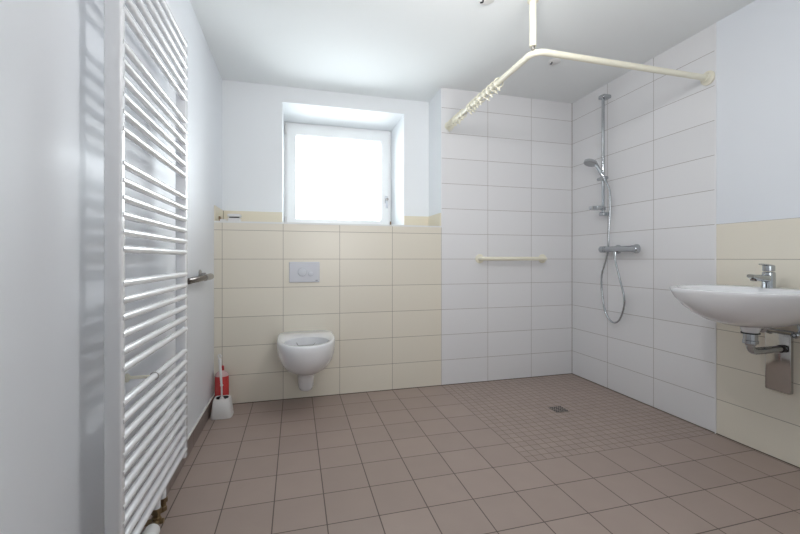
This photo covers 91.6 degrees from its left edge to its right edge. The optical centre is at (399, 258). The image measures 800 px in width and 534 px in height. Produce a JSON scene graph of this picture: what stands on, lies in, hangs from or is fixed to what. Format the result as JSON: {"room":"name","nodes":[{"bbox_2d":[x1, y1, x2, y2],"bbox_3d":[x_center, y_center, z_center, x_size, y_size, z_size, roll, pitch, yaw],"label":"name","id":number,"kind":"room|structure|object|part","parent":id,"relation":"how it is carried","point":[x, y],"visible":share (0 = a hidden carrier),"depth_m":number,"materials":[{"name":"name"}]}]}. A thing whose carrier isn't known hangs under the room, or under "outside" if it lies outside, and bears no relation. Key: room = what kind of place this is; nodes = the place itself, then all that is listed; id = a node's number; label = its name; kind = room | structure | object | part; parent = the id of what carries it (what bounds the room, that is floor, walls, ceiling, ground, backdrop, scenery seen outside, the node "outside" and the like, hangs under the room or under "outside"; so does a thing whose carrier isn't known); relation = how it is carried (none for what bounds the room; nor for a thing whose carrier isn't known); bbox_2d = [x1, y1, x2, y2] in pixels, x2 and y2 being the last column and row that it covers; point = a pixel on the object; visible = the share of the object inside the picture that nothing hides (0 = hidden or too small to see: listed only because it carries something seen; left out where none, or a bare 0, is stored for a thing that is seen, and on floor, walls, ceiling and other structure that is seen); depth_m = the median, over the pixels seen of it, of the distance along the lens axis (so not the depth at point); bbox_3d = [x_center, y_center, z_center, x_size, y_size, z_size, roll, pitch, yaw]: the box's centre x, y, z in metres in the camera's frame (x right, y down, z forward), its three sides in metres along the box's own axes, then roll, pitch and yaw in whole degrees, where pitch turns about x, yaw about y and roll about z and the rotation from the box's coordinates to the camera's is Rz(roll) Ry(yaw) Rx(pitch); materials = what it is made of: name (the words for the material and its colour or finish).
{"room":"bathroom","nodes":[
{"label":"bathroom","id":0,"kind":"room"},
{"bbox_2d":[0,0,221,533],"bbox_3d":[-0.964,-0.175,1.237,0.150,2.357,4.689,0,0,-15],"label":"wall","id":1,"kind":"structure","parent":0,"point":[52,51],"depth_m":0.96,"materials":[{"name":"white paint"}]},
{"bbox_2d":[104,0,187,533],"bbox_3d":[-0.858,-0.001,1.333,0.104,1.851,0.660,0,0,-15],"label":"towel radiator","id":2,"kind":"object","parent":1,"relation":"attached to","point":[116,14],"visible":1,"depth_m":1.16,"materials":[{"name":"white metal"}]},
{"bbox_3d":[-0.758,-0.044,1.034,0.040,1.766,0.030,0,0,-15],"label":"post","id":3,"kind":"part","parent":2,"relation":"part of","materials":[{"name":"white metal"}]},
{"bbox_3d":[-0.922,-0.044,1.642,0.040,1.766,0.030,0,0,-15],"label":"post","id":4,"kind":"part","parent":2,"relation":"part of","materials":[{"name":"white metal"}]},
{"bbox_2d":[131,393,214,533],"bbox_3d":[-0.789,0.961,0.895,0.010,0.085,3.639,0,0,-15],"label":"baseboard","id":5,"kind":"structure","parent":1,"relation":"attached to","point":[202,422],"depth_m":2.06,"materials":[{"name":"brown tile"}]},
{"bbox_2d":[187,270,213,284],"bbox_3d":[-1.084,0.095,2.090,0.061,0.063,0.540,0,0,-15],"label":"wall rail","id":6,"kind":"object","parent":1,"relation":"attached to","point":[201,276],"visible":0.95,"depth_m":2.10,"materials":[{"name":"silver metal"}]},
{"bbox_2d":[214,205,222,220],"bbox_3d":[-1.301,-0.311,2.797,0.008,0.104,0.300,0,0,-15],"label":"trim","id":7,"kind":"structure","parent":1,"relation":"attached to","point":[217,211],"depth_m":2.73,"materials":[{"name":"beige tile"}]},
{"bbox_2d":[222,80,428,224],"bbox_3d":[-0.625,-0.806,3.445,1.651,1.095,0.600,0,0,-15],"label":"wall","id":8,"kind":"structure","parent":0,"point":[254,115],"depth_m":3.07,"materials":[{"name":"white paint"}]},
{"bbox_2d":[224,211,427,225],"bbox_3d":[-0.546,-0.311,3.151,1.635,0.104,0.008,0,0,-15],"label":"trim","id":9,"kind":"structure","parent":8,"relation":"attached to","point":[253,216],"depth_m":3.02,"materials":[{"name":"beige tile"}]},
{"bbox_2d":[284,122,390,224],"bbox_3d":[-0.563,-0.744,3.625,0.988,0.969,0.136,0,0,-15],"label":"window","id":10,"kind":"structure","parent":8,"relation":"in","point":[291,130],"depth_m":3.60,"materials":[{"name":"white plastic"}]},
{"bbox_2d":[214,88,571,403],"bbox_3d":[0.000,-0.175,3.458,2.865,2.357,0.900,0,0,-15],"label":"wall","id":11,"kind":"structure","parent":0,"point":[507,164],"depth_m":3.09,"materials":[{"name":"white tile"}]},
{"bbox_2d":[289,262,319,282],"bbox_3d":[-0.685,0.097,2.794,0.213,0.147,0.026,0,0,-15],"label":"flush plate","id":12,"kind":"object","parent":11,"relation":"attached to","point":[298,271],"visible":1,"depth_m":2.79,"materials":[{"name":"white plastic"}]},
{"bbox_2d":[277,330,334,390],"bbox_3d":[-0.611,0.708,2.542,0.375,0.379,0.547,0,0,-15],"label":"toilet","id":13,"kind":"object","parent":11,"relation":"attached to","point":[304,354],"visible":1,"depth_m":2.39,"materials":[{"name":"white ceramic"}]},
{"bbox_2d":[214,221,441,226],"bbox_3d":[-0.574,-0.253,3.254,1.651,0.012,0.808,0,0,-15],"label":"trim","id":14,"kind":"structure","parent":11,"relation":"on","point":[214,221],"depth_m":2.84,"materials":[{"name":"white tile"}]},
{"bbox_2d":[227,214,241,220],"bbox_3d":[-1.159,-0.285,2.727,0.087,0.052,0.074,0,0,-15],"label":"soap dish","id":15,"kind":"object","parent":14,"relation":"on","point":[232,217],"visible":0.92,"depth_m":2.70,"materials":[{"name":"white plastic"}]},
{"bbox_3d":[-1.159,-0.300,2.727,0.087,0.021,0.074,0,0,-15],"label":"lid","id":16,"kind":"part","parent":15,"relation":"part of","materials":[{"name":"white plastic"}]},
{"bbox_2d":[235,373,571,403],"bbox_3d":[0.116,1.001,3.021,2.862,0.004,0.003,0,0,-15],"label":"trim","id":17,"kind":"structure","parent":11,"relation":"attached to","point":[569,373],"depth_m":2.97,"materials":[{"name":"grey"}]},
{"bbox_2d":[428,213,440,225],"bbox_3d":[0.285,-0.311,3.224,0.008,0.104,0.300,0,0,-15],"label":"trim","id":18,"kind":"structure","parent":11,"relation":"attached to","point":[434,220],"depth_m":3.19,"materials":[{"name":"beige tile"}]},
{"bbox_2d":[441,87,441,225],"bbox_3d":[0.328,-0.806,3.080,0.004,1.095,0.004,0,0,-15],"label":"trim","id":19,"kind":"structure","parent":11,"relation":"attached to","point":[441,87],"depth_m":3.08,"materials":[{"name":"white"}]},
{"bbox_2d":[475,254,546,262],"bbox_3d":[0.938,0.000,3.203,0.659,0.074,0.078,0,0,-15],"label":"grab rail","id":20,"kind":"object","parent":11,"relation":"attached to","point":[479,258],"visible":1,"depth_m":3.16,"materials":[{"name":"beige plastic"}]},
{"bbox_2d":[190,0,755,102],"bbox_3d":[0.492,-1.429,1.628,3.165,0.150,4.689,0,0,-15],"label":"ceiling","id":21,"kind":"structure","parent":0,"point":[397,49],"depth_m":2.42,"materials":[{"name":"paint"}]},
{"bbox_2d":[479,0,493,4],"bbox_3d":[0.453,-1.339,2.032,0.080,0.030,0.080,0,0,-15],"label":"outlet","id":22,"kind":"object","parent":21,"relation":"attached to","point":[483,2],"visible":1,"depth_m":2.04,"materials":[{"name":"white plastic"}]},
{"bbox_2d":[548,58,560,64],"bbox_3d":[1.060,-1.339,2.671,0.080,0.030,0.080,0,0,-15],"label":"outlet","id":23,"kind":"object","parent":21,"relation":"attached to","point":[555,61],"visible":1,"depth_m":2.66,"materials":[{"name":"white plastic"}]},
{"bbox_2d":[445,0,714,128],"bbox_3d":[1.076,-1.184,2.659,1.203,0.340,1.201,0,0,-15],"label":"curtain rod","id":24,"kind":"object","parent":21,"relation":"hanging from","point":[708,77],"visible":0.94,"depth_m":2.09,"materials":[{"name":"beige plastic"}]},
{"bbox_2d":[481,89,490,100],"bbox_3d":[0.548,-1.042,2.478,0.063,0.078,0.016,0,0,1],"label":"curtain ring","id":25,"kind":"object","parent":24,"relation":"hanging from","point":[486,98],"visible":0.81,"depth_m":2.48,"materials":[{"name":"beige plastic"}]},
{"bbox_2d":[485,85,495,97],"bbox_3d":[0.563,-1.040,2.421,0.063,0.082,0.015,0,0,11],"label":"curtain ring","id":26,"kind":"object","parent":24,"relation":"hanging from","point":[488,85],"visible":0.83,"depth_m":2.42,"materials":[{"name":"beige plastic"}]},
{"bbox_2d":[489,81,499,93],"bbox_3d":[0.577,-1.041,2.372,0.062,0.080,0.016,0,0,12],"label":"curtain ring","id":27,"kind":"object","parent":24,"relation":"hanging from","point":[494,91],"visible":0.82,"depth_m":2.37,"materials":[{"name":"beige plastic"}]},
{"bbox_2d":[493,77,503,90],"bbox_3d":[0.589,-1.040,2.325,0.063,0.082,0.014,0,0,-8],"label":"curtain ring","id":28,"kind":"object","parent":24,"relation":"hanging from","point":[498,88],"visible":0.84,"depth_m":2.32,"materials":[{"name":"beige plastic"}]},
{"bbox_3d":[0.677,-1.216,1.982,0.034,0.273,0.034,0,0,-15],"label":"ceiling post","id":29,"kind":"part","parent":24,"relation":"part of","materials":[{"name":"beige plastic"}]},
{"bbox_3d":[1.085,-1.054,2.673,1.173,0.032,1.176,0,0,-15],"label":"rod","id":30,"kind":"part","parent":24,"relation":"part of","materials":[{"name":"beige plastic"}]},
{"bbox_2d":[159,374,799,533],"bbox_3d":[0.590,1.053,1.266,3.165,0.100,3.939,0,0,-15],"label":"floor","id":31,"kind":"structure","parent":0,"point":[411,460],"depth_m":1.84,"materials":[{"name":"brown tile"}]},
{"bbox_2d":[210,354,233,419],"bbox_3d":[-1.133,0.805,2.481,0.128,0.396,0.116,0,0,-15],"label":"toilet brush","id":32,"kind":"object","parent":31,"relation":"on","point":[222,405],"visible":1,"depth_m":2.44,"materials":[{"name":"white plastic"}]},
{"bbox_3d":[-1.143,0.775,2.475,0.034,0.336,0.019,0,0,-15],"label":"handle","id":33,"kind":"part","parent":32,"relation":"part of","materials":[{"name":"white plastic"}]},
{"bbox_2d":[215,365,228,396],"bbox_3d":[-1.185,0.858,2.589,0.088,0.291,0.070,0,0,-15],"label":"bottle","id":34,"kind":"object","parent":31,"relation":"on","point":[225,375],"visible":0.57,"depth_m":2.56,"materials":[{"name":"red plastic"}]},
{"bbox_2d":[548,406,569,412],"bbox_3d":[1.054,1.001,2.587,0.096,0.004,0.096,0,0,-15],"label":"floor drain","id":35,"kind":"object","parent":31,"relation":"on","point":[558,409],"visible":1,"depth_m":2.58,"materials":[{"name":"silver metal"}]},
{"bbox_2d":[572,0,799,466],"bbox_3d":[2.046,-0.175,1.657,0.150,2.357,3.939,0,0,-15],"label":"wall","id":36,"kind":"structure","parent":0,"point":[660,128],"depth_m":2.35,"materials":[{"name":"white tile"}]},
{"bbox_2d":[589,94,610,215],"bbox_3d":[1.529,-0.791,2.987,0.157,0.926,0.110,0,0,-15],"label":"shower rail","id":37,"kind":"object","parent":36,"relation":"attached to","point":[603,97],"visible":0.94,"depth_m":2.98,"materials":[{"name":"silver metal"}]},
{"bbox_2d":[589,206,603,209],"bbox_3d":[1.504,-0.387,2.983,0.106,0.024,0.106,0,0,-15],"label":"soap tray","id":38,"kind":"object","parent":37,"relation":"on","point":[591,207],"depth_m":2.95,"materials":[{"name":"silver plastic"}]},
{"bbox_2d":[584,158,624,323],"bbox_3d":[1.557,-0.142,2.947,0.134,1.255,0.306,0,0,-43],"label":"shower","id":39,"kind":"object","parent":37,"relation":"attached to","point":[589,162],"visible":0.98,"depth_m":2.95,"materials":[{"name":"silver metal"}]},
{"bbox_3d":[1.526,-0.670,2.975,0.099,0.172,0.028,0,0,41],"label":"handle","id":40,"kind":"part","parent":39,"relation":"part of","materials":[{"name":"silver metal"}]},
{"bbox_2d":[598,244,640,255],"bbox_3d":[1.605,-0.062,2.830,0.092,0.081,0.342,0,0,-15],"label":"shower mixer","id":41,"kind":"object","parent":36,"relation":"attached to","point":[636,248],"visible":1,"depth_m":2.80,"materials":[{"name":"silver metal"}]},
{"bbox_2d":[572,373,799,467],"bbox_3d":[1.972,1.001,1.635,0.003,0.004,3.635,0,0,-15],"label":"trim","id":42,"kind":"structure","parent":36,"relation":"attached to","point":[572,373],"depth_m":2.31,"materials":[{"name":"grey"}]},
{"bbox_2d":[715,23,715,433],"bbox_3d":[1.811,-0.175,2.234,0.004,2.357,0.007,0,0,-15],"label":"trim","id":43,"kind":"structure","parent":36,"relation":"attached to","point":[715,23],"depth_m":2.23,"materials":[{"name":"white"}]},
{"bbox_2d":[669,284,799,333],"bbox_3d":[1.633,0.246,1.839,0.550,0.207,0.606,0,0,-15],"label":"washbasin","id":44,"kind":"object","parent":36,"relation":"attached to","point":[752,309],"visible":0.99,"depth_m":1.70,"materials":[{"name":"white ceramic"}]},
{"bbox_2d":[747,264,775,287],"bbox_3d":[1.750,0.086,1.883,0.150,0.124,0.056,0,0,-15],"label":"tap","id":45,"kind":"object","parent":44,"relation":"on","point":[768,279],"visible":0.9,"depth_m":1.87,"materials":[{"name":"silver metal"}]},
{"bbox_3d":[1.734,0.094,1.879,0.117,0.038,0.040,0,0,-15],"label":"spout","id":46,"kind":"part","parent":45,"relation":"part of","materials":[{"name":"silver metal"}]},
{"bbox_3d":[1.795,0.046,1.895,0.047,0.030,0.047,0,0,-15],"label":"lever","id":47,"kind":"part","parent":45,"relation":"part of","materials":[{"name":"silver metal"}]},
{"bbox_2d":[740,331,787,354],"bbox_3d":[1.756,0.404,1.872,0.265,0.110,0.072,0,0,-15],"label":"trap","id":48,"kind":"object","parent":36,"relation":"attached to","point":[750,340],"visible":0.99,"depth_m":1.84,"materials":[{"name":"silver metal"}]},
{"bbox_2d":[765,331,792,394],"bbox_3d":[1.881,0.512,1.933,0.024,0.292,0.108,0,0,-15],"label":"cover plate","id":49,"kind":"object","parent":36,"relation":"attached to","point":[778,366],"visible":0.87,"depth_m":1.92,"materials":[{"name":"grey metal"}]},
{"bbox_2d":[791,325,799,338],"bbox_3d":[1.874,0.311,1.837,0.087,0.143,0.074,0,0,-15],"label":"angle valve","id":50,"kind":"object","parent":36,"relation":"attached to","point":[795,335],"visible":0.55,"depth_m":1.81,"materials":[{"name":"silver metal"}]},
{"bbox_3d":[1.848,0.358,1.817,0.024,0.030,0.032,0,0,-15],"label":"knob","id":51,"kind":"part","parent":50,"relation":"part of","materials":[{"name":"silver metal"}]},
{"bbox_3d":[1.836,0.311,1.979,0.087,0.143,0.089,0,0,-15],"label":"angle valve","id":52,"kind":"object","parent":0,"visible":0},
{"bbox_2d":[762,328,793,332],"bbox_3d":[1.853,0.354,1.913,0.018,0.015,0.178,0,0,-15],"label":"pipe","id":53,"kind":"object","parent":52,"relation":"attached to","point":[762,328],"visible":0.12,"depth_m":1.91,"materials":[{"name":"silver metal"}]}
]}

